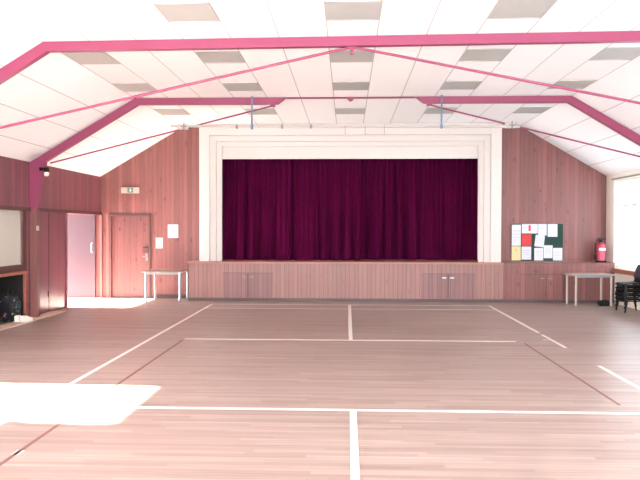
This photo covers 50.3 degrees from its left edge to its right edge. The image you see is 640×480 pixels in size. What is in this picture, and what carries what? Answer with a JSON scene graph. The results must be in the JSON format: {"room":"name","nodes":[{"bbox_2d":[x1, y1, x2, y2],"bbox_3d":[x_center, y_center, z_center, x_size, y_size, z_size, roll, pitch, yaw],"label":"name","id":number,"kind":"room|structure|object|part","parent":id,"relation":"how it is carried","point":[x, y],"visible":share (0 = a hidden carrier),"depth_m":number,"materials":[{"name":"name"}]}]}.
{"room":"community hall","nodes":[
{"label":"community hall","id":0,"kind":"room"},
{"bbox_2d":[0,156,99,316],"bbox_3d":[-6.049,0.067,6.847,0.750,2.990,19.200,0,1,2],"label":"wall","id":1,"kind":"structure","parent":0,"point":[64,189],"depth_m":13.42,"materials":[{"name":"brown wood"}]},
{"bbox_2d":[0,211,26,273],"bbox_3d":[-5.564,-0.005,11.807,0.225,1.160,1.550,0,1,2],"label":"window","id":2,"kind":"structure","parent":1,"relation":"in","point":[23,249],"depth_m":12.46,"materials":[{"name":"brown wood"}]},
{"bbox_2d":[0,210,20,266],"bbox_3d":[-5.508,-0.047,11.789,0.038,1.045,1.300,0,1,2],"label":"window blind","id":3,"kind":"object","parent":2,"relation":"attached to","point":[9,219],"visible":0.89,"depth_m":12.06,"materials":[{"name":"beige fabric"}]},
{"bbox_3d":[-5.507,0.450,11.797,0.026,0.052,1.300,0,1,2],"label":"rail","id":4,"kind":"part","parent":3,"relation":"part of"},
{"bbox_2d":[0,271,28,276],"bbox_3d":[-5.443,0.603,11.682,0.120,0.050,1.690,0,1,2],"label":"trim","id":5,"kind":"structure","parent":1,"relation":"attached to","point":[18,272],"depth_m":11.98,"materials":[{"name":"brown wood"}]},
{"bbox_2d":[23,274,26,313],"bbox_3d":[-5.432,0.993,12.545,0.035,0.740,0.060,0,1,2],"label":"trim","id":6,"kind":"structure","parent":1,"relation":"attached to","point":[24,275],"depth_m":12.52,"materials":[{"name":"brown wood"}]},
{"bbox_2d":[0,311,65,330],"bbox_3d":[-5.590,1.580,5.505,0.280,0.014,16.500,0,1,2],"label":"trim","id":7,"kind":"structure","parent":1,"relation":"attached to","point":[47,314],"depth_m":12.20,"materials":[{"name":"brown wood"}]},
{"bbox_2d":[14,315,20,321],"bbox_3d":[-5.393,1.398,12.230,0.096,0.113,0.304,0,1,-3],"label":"trainer","id":8,"kind":"object","parent":7,"relation":"on","point":[17,317],"visible":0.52,"depth_m":12.08,"materials":[{"name":"white leather"}]},
{"bbox_2d":[20,315,32,321],"bbox_3d":[-5.255,1.399,12.194,0.096,0.113,0.304,0,1,5],"label":"trainer","id":9,"kind":"object","parent":7,"relation":"on","point":[24,318],"visible":1,"depth_m":12.09,"materials":[{"name":"white leather"}]},
{"bbox_2d":[0,205,101,214],"bbox_3d":[-5.656,-0.472,6.812,0.035,0.070,19.180,0,1,2],"label":"trim","id":10,"kind":"structure","parent":1,"relation":"attached to","point":[2,207],"depth_m":13.52,"materials":[{"name":"brown wood"}]},
{"bbox_2d":[39,212,65,313],"bbox_3d":[-5.465,0.443,13.657,0.078,2.000,1.600,0,1,2],"label":"door","id":11,"kind":"structure","parent":1,"relation":"in","point":[51,224],"depth_m":13.82,"materials":[{"name":"brown wood"}]},
{"bbox_2d":[0,298,639,479],"bbox_3d":[-0.978,1.633,6.724,14.600,0.121,19.300,0,1,2],"label":"floor","id":12,"kind":"structure","parent":0,"point":[98,388],"depth_m":6.94,"materials":[{"name":"brown wood"}]},
{"bbox_2d":[0,287,20,321],"bbox_3d":[-5.601,1.151,12.287,0.352,0.632,0.419,0,1,2],"label":"bag","id":13,"kind":"object","parent":12,"relation":"on","point":[10,304],"visible":0.94,"depth_m":12.14,"materials":[{"name":"fabric"}]},
{"bbox_2d":[142,269,188,301],"bbox_3d":[-3.557,1.058,15.854,0.940,0.700,0.860,0,1,2],"label":"side table","id":14,"kind":"object","parent":12,"relation":"on","point":[155,272],"visible":0.97,"depth_m":15.48,"materials":[{"name":"laminate"}]},
{"bbox_3d":[-3.962,1.070,15.500,0.047,0.657,0.048,0,1,2],"label":"leg","id":15,"kind":"part","parent":14,"relation":"part of","materials":[{"name":"metal"}]},
{"bbox_3d":[-3.932,1.057,16.240,0.047,0.657,0.048,0,1,2],"label":"leg","id":16,"kind":"part","parent":14,"relation":"part of","materials":[{"name":"metal"}]},
{"bbox_3d":[-3.571,0.763,15.479,0.780,0.042,0.020,0,1,2],"label":"rail","id":17,"kind":"part","parent":14,"relation":"part of","materials":[{"name":"metal"}]},
{"bbox_3d":[-3.182,1.072,15.470,0.047,0.657,0.048,0,1,2],"label":"leg","id":18,"kind":"part","parent":14,"relation":"part of","materials":[{"name":"metal"}]},
{"bbox_3d":[-3.153,1.059,16.209,0.047,0.657,0.048,0,1,2],"label":"leg","id":19,"kind":"part","parent":14,"relation":"part of","materials":[{"name":"metal"}]},
{"bbox_2d":[0,31,639,128],"bbox_3d":[0.402,-0.506,8.603,11.994,4.096,0.123,0,1,4],"label":"roof frame","id":20,"kind":"object","parent":12,"relation":"on","point":[41,50],"visible":1,"depth_m":8.57,"materials":[{"name":"paint"}]},
{"bbox_3d":[-2.493,-1.824,8.786,5.757,1.247,0.034,0,1,4],"label":"tie rod","id":21,"kind":"part","parent":20,"relation":"part of","materials":[{"name":"paint"}]},
{"bbox_3d":[3.302,-1.806,8.374,5.757,1.247,0.034,0,1,4],"label":"tie rod","id":22,"kind":"part","parent":20,"relation":"part of","materials":[{"name":"paint"}]},
{"bbox_2d":[29,96,639,316],"bbox_3d":[0.559,-0.575,12.559,11.994,4.096,0.120,0,1,2],"label":"roof frame","id":23,"kind":"object","parent":12,"relation":"on","point":[36,177],"visible":0.95,"depth_m":12.61,"materials":[{"name":"paint"}]},
{"bbox_3d":[-5.366,0.443,12.813,0.137,2.030,0.120,0,1,2],"label":"post casing","id":24,"kind":"part","parent":23,"relation":"part of","materials":[{"name":"brown wood"}]},
{"bbox_2d":[39,167,48,175],"bbox_3d":[-5.120,-1.264,12.638,0.200,0.170,0.109,0,1,2],"label":"spotlight","id":25,"kind":"object","parent":23,"relation":"attached to","point":[45,169],"visible":1,"depth_m":12.60,"materials":[{"name":"black metal"}]},
{"bbox_3d":[-2.955,-1.963,12.675,4.207,1.083,0.030,0,1,2],"label":"tie rod","id":26,"kind":"part","parent":23,"relation":"part of","materials":[{"name":"paint"}]},
{"bbox_3d":[4.079,-1.946,12.396,4.207,1.083,0.030,0,1,2],"label":"tie rod","id":27,"kind":"part","parent":23,"relation":"part of","materials":[{"name":"paint"}]},
{"bbox_2d":[187,259,614,302],"bbox_3d":[1.852,0.942,16.916,9.746,0.914,2.685,0,1,2],"label":"stage","id":28,"kind":"object","parent":12,"relation":"on","point":[363,280],"visible":0.94,"depth_m":15.61,"materials":[{"name":"brown wood"}]},
{"bbox_3d":[-1.963,1.047,15.755,0.574,0.560,0.012,0,1,2],"label":"hatch door","id":29,"kind":"part","parent":28,"relation":"part of","materials":[{"name":"brown wood"}]},
{"bbox_3d":[-1.367,1.049,15.731,0.574,0.560,0.012,0,1,2],"label":"hatch door","id":30,"kind":"part","parent":28,"relation":"part of","materials":[{"name":"brown wood"}]},
{"bbox_3d":[0.579,0.977,15.933,7.220,0.874,0.548,0,1,2],"label":"panel","id":31,"kind":"part","parent":28,"relation":"part of","materials":[{"name":"brown wood"}]},
{"bbox_3d":[1.814,1.384,15.610,9.716,0.075,0.014,0,1,2],"label":"skirting","id":32,"kind":"part","parent":28,"relation":"part of","materials":[{"name":"brown wood"}]},
{"bbox_2d":[359,159,477,259],"bbox_3d":[2.495,-0.908,16.882,3.130,2.784,0.444,0,1,2],"label":"stage curtain","id":33,"kind":"object","parent":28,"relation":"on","point":[411,209],"visible":0.81,"depth_m":16.91,"materials":[{"name":"fabric"}]},
{"bbox_3d":[2.616,1.059,15.573,0.599,0.560,0.012,0,1,2],"label":"hatch door","id":34,"kind":"part","parent":28,"relation":"part of","materials":[{"name":"brown wood"}]},
{"bbox_3d":[3.236,1.060,15.549,0.599,0.560,0.012,0,1,2],"label":"hatch door","id":35,"kind":"part","parent":28,"relation":"part of","materials":[{"name":"brown wood"}]},
{"bbox_3d":[4.834,1.064,15.485,0.579,0.560,0.012,0,1,2],"label":"hatch door","id":36,"kind":"part","parent":28,"relation":"part of","materials":[{"name":"brown wood"}]},
{"bbox_3d":[5.423,0.979,15.482,2.496,0.902,0.030,0,1,2],"label":"panel","id":37,"kind":"part","parent":28,"relation":"part of","materials":[{"name":"brown wood"}]},
{"bbox_3d":[5.435,1.065,15.461,0.579,0.560,0.012,0,1,2],"label":"hatch door","id":38,"kind":"part","parent":28,"relation":"part of","materials":[{"name":"brown wood"}]},
{"bbox_2d":[594,238,605,262],"bbox_3d":[6.435,0.235,15.615,0.245,0.561,0.264,1,1,35],"label":"fire extinguisher","id":39,"kind":"object","parent":28,"relation":"on","point":[600,248],"visible":1,"depth_m":15.54,"materials":[{"name":"red metal"}]},
{"bbox_2d":[563,273,615,306],"bbox_3d":[5.904,1.090,14.959,0.940,0.700,0.580,0,1,-3],"label":"side table","id":40,"kind":"object","parent":12,"relation":"on","point":[577,275],"visible":0.91,"depth_m":14.73,"materials":[{"name":"laminate"}]},
{"bbox_3d":[5.501,1.092,15.165,0.047,0.657,0.048,0,1,-3],"label":"leg","id":41,"kind":"part","parent":40,"relation":"part of","materials":[{"name":"beige paint"}]},
{"bbox_3d":[5.529,1.100,14.706,0.047,0.657,0.048,0,1,-3],"label":"leg","id":42,"kind":"part","parent":40,"relation":"part of","materials":[{"name":"beige paint"}]},
{"bbox_3d":[5.919,0.793,14.724,0.780,0.042,0.020,0,1,-3],"label":"rail","id":43,"kind":"part","parent":40,"relation":"part of","materials":[{"name":"metal"}]},
{"bbox_3d":[6.280,1.093,15.212,0.047,0.657,0.048,0,1,-3],"label":"leg","id":44,"kind":"part","parent":40,"relation":"part of","materials":[{"name":"beige paint"}]},
{"bbox_3d":[6.308,1.101,14.753,0.047,0.657,0.048,0,1,-3],"label":"leg","id":45,"kind":"part","parent":40,"relation":"part of","materials":[{"name":"beige paint"}]},
{"bbox_2d":[597,300,609,305],"bbox_3d":[6.219,1.372,14.910,0.283,0.139,0.206,0,1,2],"label":"bag","id":46,"kind":"object","parent":12,"relation":"on","point":[599,302],"visible":1,"depth_m":14.83,"materials":[{"name":"black fabric"}]},
{"bbox_2d":[615,292,639,312],"bbox_3d":[6.300,1.128,13.763,0.485,0.651,0.472,0,1,2],"label":"chair","id":47,"kind":"object","parent":12,"relation":"on","point":[619,298],"visible":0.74,"depth_m":13.76,"materials":[{"name":"black plastic"}]},
{"bbox_2d":[615,286,639,308],"bbox_3d":[6.296,1.048,13.762,0.485,0.651,0.472,0,1,2],"label":"chair","id":48,"kind":"object","parent":47,"relation":"on","point":[617,295],"visible":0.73,"depth_m":13.71,"materials":[{"name":"black metal"}]},
{"bbox_2d":[615,282,639,304],"bbox_3d":[6.292,0.968,13.760,0.485,0.651,0.472,0,1,2],"label":"chair","id":49,"kind":"object","parent":48,"relation":"on","point":[617,291],"visible":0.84,"depth_m":13.69,"materials":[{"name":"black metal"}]},
{"bbox_2d":[615,278,639,300],"bbox_3d":[6.288,0.888,13.759,0.485,0.651,0.472,0,1,2],"label":"chair","id":50,"kind":"object","parent":49,"relation":"on","point":[635,279],"visible":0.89,"depth_m":13.75,"materials":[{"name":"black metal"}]},
{"bbox_2d":[615,264,639,296],"bbox_3d":[6.284,0.808,13.758,0.485,0.651,0.472,0,1,2],"label":"chair","id":51,"kind":"object","parent":50,"relation":"on","point":[637,271],"visible":0.94,"depth_m":13.80,"materials":[{"name":"black plastic"}]},
{"bbox_3d":[6.242,0.886,13.761,0.401,0.079,0.423,0,1,2],"label":"seat","id":52,"kind":"part","parent":51,"relation":"part of","materials":[{"name":"black plastic"}]},
{"bbox_3d":[6.467,0.630,13.748,0.106,0.294,0.412,0,1,2],"label":"backrest","id":53,"kind":"part","parent":51,"relation":"part of","materials":[{"name":"purple fabric"}]},
{"bbox_3d":[6.246,0.966,13.762,0.401,0.079,0.423,0,1,2],"label":"seat","id":54,"kind":"part","parent":50,"relation":"part of","materials":[{"name":"black plastic"}]},
{"bbox_3d":[6.250,1.046,13.764,0.401,0.079,0.423,0,1,2],"label":"seat","id":55,"kind":"part","parent":49,"relation":"part of","materials":[{"name":"black plastic"}]},
{"bbox_3d":[6.254,1.126,13.765,0.401,0.079,0.423,0,1,2],"label":"seat","id":56,"kind":"part","parent":48,"relation":"part of","materials":[{"name":"black plastic"}]},
{"bbox_3d":[6.258,1.206,13.766,0.401,0.079,0.423,0,1,2],"label":"seat","id":57,"kind":"part","parent":47,"relation":"part of","materials":[{"name":"black plastic"}]},
{"bbox_2d":[0,0,639,176],"bbox_3d":[0.327,-1.934,6.609,12.400,1.418,19.300,0,1,2],"label":"ceiling","id":58,"kind":"structure","parent":0,"point":[55,83],"depth_m":10.40,"materials":[{"name":"tile"}]},
{"bbox_2d":[62,52,119,64],"bbox_3d":[-3.244,-2.577,9.662,0.600,0.012,0.660,0,1,2],"label":"ceiling panel","id":59,"kind":"object","parent":58,"relation":"attached to","point":[82,58],"visible":0.87,"depth_m":9.65,"materials":[{"name":"white plastic"}]},
{"bbox_2d":[111,83,155,91],"bbox_3d":[-3.164,-2.612,11.661,0.600,0.012,0.660,0,1,2],"label":"ceiling panel","id":60,"kind":"object","parent":58,"relation":"attached to","point":[126,87],"visible":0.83,"depth_m":11.65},
{"bbox_2d":[154,109,189,114],"bbox_3d":[-3.066,-2.656,14.138,0.600,0.012,0.660,0,1,2],"label":"ceiling panel","id":61,"kind":"object","parent":58,"relation":"attached to","point":[161,111],"visible":1,"depth_m":14.06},
{"bbox_2d":[152,2,219,21],"bbox_3d":[-1.479,-2.538,7.601,0.600,0.012,0.660,0,1,2],"label":"ceiling panel","id":62,"kind":"object","parent":58,"relation":"attached to","point":[171,11],"visible":1,"depth_m":7.56,"materials":[{"name":"white plastic"}]},
{"bbox_2d":[194,51,244,63],"bbox_3d":[-1.400,-2.573,9.589,0.600,0.012,0.660,0,1,2],"label":"ceiling panel","id":63,"kind":"object","parent":58,"relation":"attached to","point":[208,57],"visible":1,"depth_m":9.54,"materials":[{"name":"white plastic"}]},
{"bbox_2d":[221,82,261,90],"bbox_3d":[-1.321,-2.608,11.588,0.600,0.012,0.660,0,1,2],"label":"ceiling panel","id":64,"kind":"object","parent":58,"relation":"attached to","point":[230,86],"visible":1,"depth_m":11.56,"materials":[{"name":"white plastic"}]},
{"bbox_2d":[250,96,252,129],"bbox_3d":[-1.243,-2.320,12.425,0.052,0.603,0.050,0,1,2],"label":"rope","id":65,"kind":"object","parent":58,"relation":"hanging from","point":[251,125],"visible":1,"depth_m":12.41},
{"bbox_2d":[171,121,519,134],"bbox_3d":[0.431,-2.026,12.391,6.350,0.238,0.087,0,1,2],"label":"bar","id":66,"kind":"object","parent":65,"relation":"hanging from","point":[183,126],"visible":1,"depth_m":12.38,"materials":[{"name":"paint"}]},
{"bbox_2d":[244,108,276,114],"bbox_3d":[-1.222,-2.651,14.065,0.600,0.012,0.660,0,1,2],"label":"ceiling panel","id":67,"kind":"object","parent":58,"relation":"attached to","point":[270,111],"visible":0.94,"depth_m":14.16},
{"bbox_2d":[335,108,364,113],"bbox_3d":[0.621,-2.647,13.992,0.600,0.012,0.660,0,1,2],"label":"ceiling panel","id":68,"kind":"object","parent":58,"relation":"attached to","point":[338,110],"visible":1,"depth_m":13.90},
{"bbox_2d":[333,81,368,89],"bbox_3d":[0.523,-2.603,11.514,0.600,0.012,0.660,0,1,2],"label":"ceiling panel","id":69,"kind":"object","parent":58,"relation":"attached to","point":[351,85],"visible":1,"depth_m":11.46,"materials":[{"name":"white plastic"}]},
{"bbox_2d":[330,49,373,62],"bbox_3d":[0.444,-2.568,9.516,0.600,0.012,0.660,0,1,2],"label":"ceiling panel","id":70,"kind":"object","parent":58,"relation":"attached to","point":[345,55],"visible":0.74,"depth_m":9.52,"materials":[{"name":"white plastic"}]},
{"bbox_2d":[325,0,381,20],"bbox_3d":[0.365,-2.533,7.528,0.600,0.012,0.660,0,1,2],"label":"ceiling panel","id":71,"kind":"object","parent":58,"relation":"attached to","point":[340,10],"visible":1,"depth_m":7.51,"materials":[{"name":"white plastic"}]},
{"bbox_2d":[424,108,457,113],"bbox_3d":[2.465,-2.642,13.919,0.600,0.012,0.660,0,1,2],"label":"ceiling panel","id":72,"kind":"object","parent":58,"relation":"attached to","point":[429,110],"visible":0.86,"depth_m":14.00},
{"bbox_2d":[440,95,442,128],"bbox_3d":[2.194,-2.312,12.289,0.052,0.603,0.050,0,1,2],"label":"rope","id":73,"kind":"object","parent":58,"relation":"hanging from","point":[441,124],"visible":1,"depth_m":12.28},
{"bbox_2d":[440,81,482,89],"bbox_3d":[2.366,-2.599,11.441,0.600,0.012,0.660,0,1,2],"label":"ceiling panel","id":74,"kind":"object","parent":58,"relation":"attached to","point":[448,85],"visible":1,"depth_m":11.44,"materials":[{"name":"white plastic"}]},
{"bbox_2d":[459,48,512,61],"bbox_3d":[2.287,-2.564,9.443,0.600,0.012,0.660,0,1,2],"label":"ceiling panel","id":75,"kind":"object","parent":58,"relation":"attached to","point":[482,54],"visible":1,"depth_m":9.40,"materials":[{"name":"white plastic"}]},
{"bbox_2d":[488,0,557,18],"bbox_3d":[2.208,-2.529,7.455,0.600,0.012,0.660,0,1,2],"label":"ceiling panel","id":76,"kind":"object","parent":58,"relation":"attached to","point":[505,9],"visible":1,"depth_m":7.46,"materials":[{"name":"white plastic"}]},
{"bbox_2d":[513,107,550,112],"bbox_3d":[4.298,-2.638,13.846,0.600,0.012,0.660,0,1,2],"label":"ceiling panel","id":77,"kind":"object","parent":58,"relation":"attached to","point":[521,109],"visible":1,"depth_m":13.76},
{"bbox_2d":[548,80,596,88],"bbox_3d":[4.200,-2.594,11.369,0.600,0.012,0.660,0,1,2],"label":"ceiling panel","id":78,"kind":"object","parent":58,"relation":"attached to","point":[574,84],"visible":0.91,"depth_m":11.28,"materials":[{"name":"white plastic"}]},
{"bbox_2d":[589,47,639,60],"bbox_3d":[4.121,-2.559,9.371,0.600,0.012,0.660,0,1,2],"label":"ceiling panel","id":79,"kind":"object","parent":58,"relation":"attached to","point":[609,53],"visible":1,"depth_m":9.38,"materials":[{"name":"white plastic"}]},
{"bbox_2d":[67,126,606,297],"bbox_3d":[-0.444,-0.669,16.271,14.700,4.150,0.100,0,1,2],"label":"wall","id":80,"kind":"structure","parent":0,"point":[542,182],"depth_m":16.30,"materials":[{"name":"brown wood"}]},
{"bbox_2d":[67,215,95,296],"bbox_3d":[-5.881,0.389,16.403,0.930,1.990,0.097,0,1,2],"label":"door","id":81,"kind":"structure","parent":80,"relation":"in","point":[80,228],"depth_m":16.40,"materials":[{"name":"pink paint"}]},
{"bbox_2d":[100,215,102,297],"bbox_3d":[-5.270,0.395,16.406,0.050,2.000,0.050,0,1,2],"label":"trim","id":82,"kind":"structure","parent":80,"relation":"attached to","point":[101,237],"depth_m":16.39,"materials":[{"name":"brown wood"}]},
{"bbox_2d":[108,214,150,297],"bbox_3d":[-4.579,0.386,16.421,1.030,2.020,0.145,0,1,2],"label":"door","id":83,"kind":"structure","parent":80,"relation":"in","point":[129,235],"depth_m":16.42,"materials":[{"name":"brown wood"}]},
{"bbox_2d":[121,187,139,192],"bbox_3d":[-4.553,-1.193,16.341,0.440,0.140,0.067,0,1,2],"label":"exit sign","id":84,"kind":"object","parent":80,"relation":"attached to","point":[123,189],"visible":1,"depth_m":16.32,"materials":[{"name":"white plastic"}]},
{"bbox_2d":[156,238,162,247],"bbox_3d":[-3.865,0.073,16.370,0.160,0.250,0.004,0,1,2],"label":"notice","id":85,"kind":"object","parent":80,"relation":"attached to","point":[159,241],"visible":1,"depth_m":16.37,"materials":[{"name":"white paper"}]},
{"bbox_2d":[153,294,186,297],"bbox_3d":[-3.523,1.354,16.369,0.990,0.090,0.020,0,1,2],"label":"baseboard","id":86,"kind":"structure","parent":80,"relation":"attached to","point":[157,295],"depth_m":16.36,"materials":[{"name":"brown wood"}]},
{"bbox_2d":[168,225,177,237],"bbox_3d":[-3.530,-0.211,16.351,0.250,0.320,0.005,0,1,2],"label":"notice","id":87,"kind":"object","parent":80,"relation":"attached to","point":[172,229],"visible":1,"depth_m":16.35,"materials":[{"name":"white paper"}]},
{"bbox_2d":[222,159,360,259],"bbox_3d":[-0.797,-0.909,16.595,3.575,2.784,0.432,0,1,2],"label":"stage curtain","id":88,"kind":"object","parent":80,"relation":"hanging from","point":[273,209],"visible":0.86,"depth_m":16.60,"materials":[{"name":"fabric"}]},
{"bbox_2d":[199,123,501,261],"bbox_3d":[0.679,-1.090,15.918,6.950,3.180,0.498,0,1,2],"label":"frame","id":89,"kind":"object","parent":80,"relation":"attached to","point":[216,144],"visible":0.89,"depth_m":15.76,"materials":[{"name":"beige paint"}]},
{"bbox_2d":[510,223,563,261],"bbox_3d":[5.098,0.055,16.002,1.228,0.898,0.024,0,1,2],"label":"notice board","id":90,"kind":"object","parent":80,"relation":"attached to","point":[557,242],"visible":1,"depth_m":15.99,"materials":[{"name":"green fabric"}]},
{"bbox_2d":[512,246,520,259],"bbox_3d":[4.615,0.312,16.017,0.212,0.331,0.005,0,1,2],"label":"notice","id":91,"kind":"object","parent":90,"relation":"attached to","point":[516,250],"visible":1,"depth_m":16.02,"materials":[{"name":"beige paper"}]},
{"bbox_2d":[512,225,520,245],"bbox_3d":[4.616,-0.111,16.009,0.212,0.493,0.005,0,1,2],"label":"notice","id":92,"kind":"object","parent":90,"relation":"attached to","point":[516,229],"visible":1,"depth_m":16.01,"materials":[{"name":"white paper"}]},
{"bbox_2d":[521,247,530,259],"bbox_3d":[4.851,0.308,16.007,0.224,0.304,0.005,0,1,2],"label":"notice","id":93,"kind":"object","parent":90,"relation":"attached to","point":[526,251],"visible":1,"depth_m":16.00,"materials":[{"name":"white paper"}]},
{"bbox_2d":[522,234,531,245],"bbox_3d":[4.857,0.004,16.002,0.224,0.281,0.004,0,1,2],"label":"notice","id":94,"kind":"object","parent":90,"relation":"attached to","point":[526,238],"visible":1,"depth_m":16.00,"materials":[{"name":"red paper"}]},
{"bbox_2d":[522,224,537,232],"bbox_3d":[4.926,-0.264,15.994,0.367,0.220,0.005,0,1,2],"label":"notice","id":95,"kind":"object","parent":90,"relation":"attached to","point":[526,228],"visible":1,"depth_m":15.99,"materials":[{"name":"white paper"}]},
{"bbox_2d":[534,248,542,259],"bbox_3d":[5.137,0.332,15.996,0.206,0.293,0.005,0,1,2],"label":"notice","id":96,"kind":"object","parent":90,"relation":"attached to","point":[538,252],"visible":1,"depth_m":15.99,"materials":[{"name":"white paper"}]},
{"bbox_2d":[534,235,544,246],"bbox_3d":[5.157,0.024,15.990,0.246,0.296,0.005,0,1,2],"label":"notice","id":97,"kind":"object","parent":90,"relation":"attached to","point":[539,239],"visible":1,"depth_m":15.99,"materials":[{"name":"white paper"}]},
{"bbox_2d":[538,224,546,234],"bbox_3d":[5.220,-0.240,15.983,0.197,0.267,0.005,0,1,2],"label":"notice","id":98,"kind":"object","parent":90,"relation":"attached to","point":[542,228],"visible":1,"depth_m":15.98,"materials":[{"name":"white paper"}]},
{"bbox_2d":[544,245,552,257],"bbox_3d":[5.355,0.276,15.987,0.206,0.302,0.005,0,1,2],"label":"notice","id":99,"kind":"object","parent":90,"relation":"attached to","point":[548,249],"visible":1,"depth_m":15.99,"materials":[{"name":"white paper"}]},
{"bbox_2d":[548,224,556,236],"bbox_3d":[5.454,-0.225,15.974,0.224,0.296,0.005,0,1,2],"label":"notice","id":100,"kind":"object","parent":90,"relation":"attached to","point":[552,228],"visible":1,"depth_m":15.97,"materials":[{"name":"white paper"}]},
{"bbox_2d":[553,248,561,259],"bbox_3d":[5.577,0.333,15.979,0.215,0.293,0.005,0,1,2],"label":"notice","id":101,"kind":"object","parent":90,"relation":"attached to","point":[557,252],"visible":1,"depth_m":15.98,"materials":[{"name":"white paper"}]},
{"bbox_2d":[606,169,639,309],"bbox_3d":[6.417,0.097,6.353,0.200,2.990,19.200,0,1,2],"label":"wall","id":102,"kind":"structure","parent":0,"point":[611,185],"depth_m":15.50,"materials":[{"name":"white paint"}]},
{"bbox_2d":[612,268,634,275],"bbox_3d":[6.361,0.818,8.015,0.080,0.090,15.890,0,1,2],"label":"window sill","id":103,"kind":"structure","parent":102,"relation":"attached to","point":[620,271],"depth_m":14.78,"materials":[{"name":"brown wood"}]},
{"bbox_2d":[611,174,639,179],"bbox_3d":[6.591,-1.348,14.003,0.065,0.032,2.950,0,1,2],"label":"rail","id":104,"kind":"object","parent":102,"relation":"attached to","point":[634,174],"visible":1,"depth_m":14.66,"materials":[{"name":"white metal"}]},
{"bbox_2d":[616,177,639,270],"bbox_3d":[6.708,-0.333,14.051,0.070,1.980,2.820,0,1,2],"label":"window","id":105,"kind":"structure","parent":102,"relation":"in","point":[628,190],"depth_m":14.88,"materials":[{"name":"white glass"}]}
]}

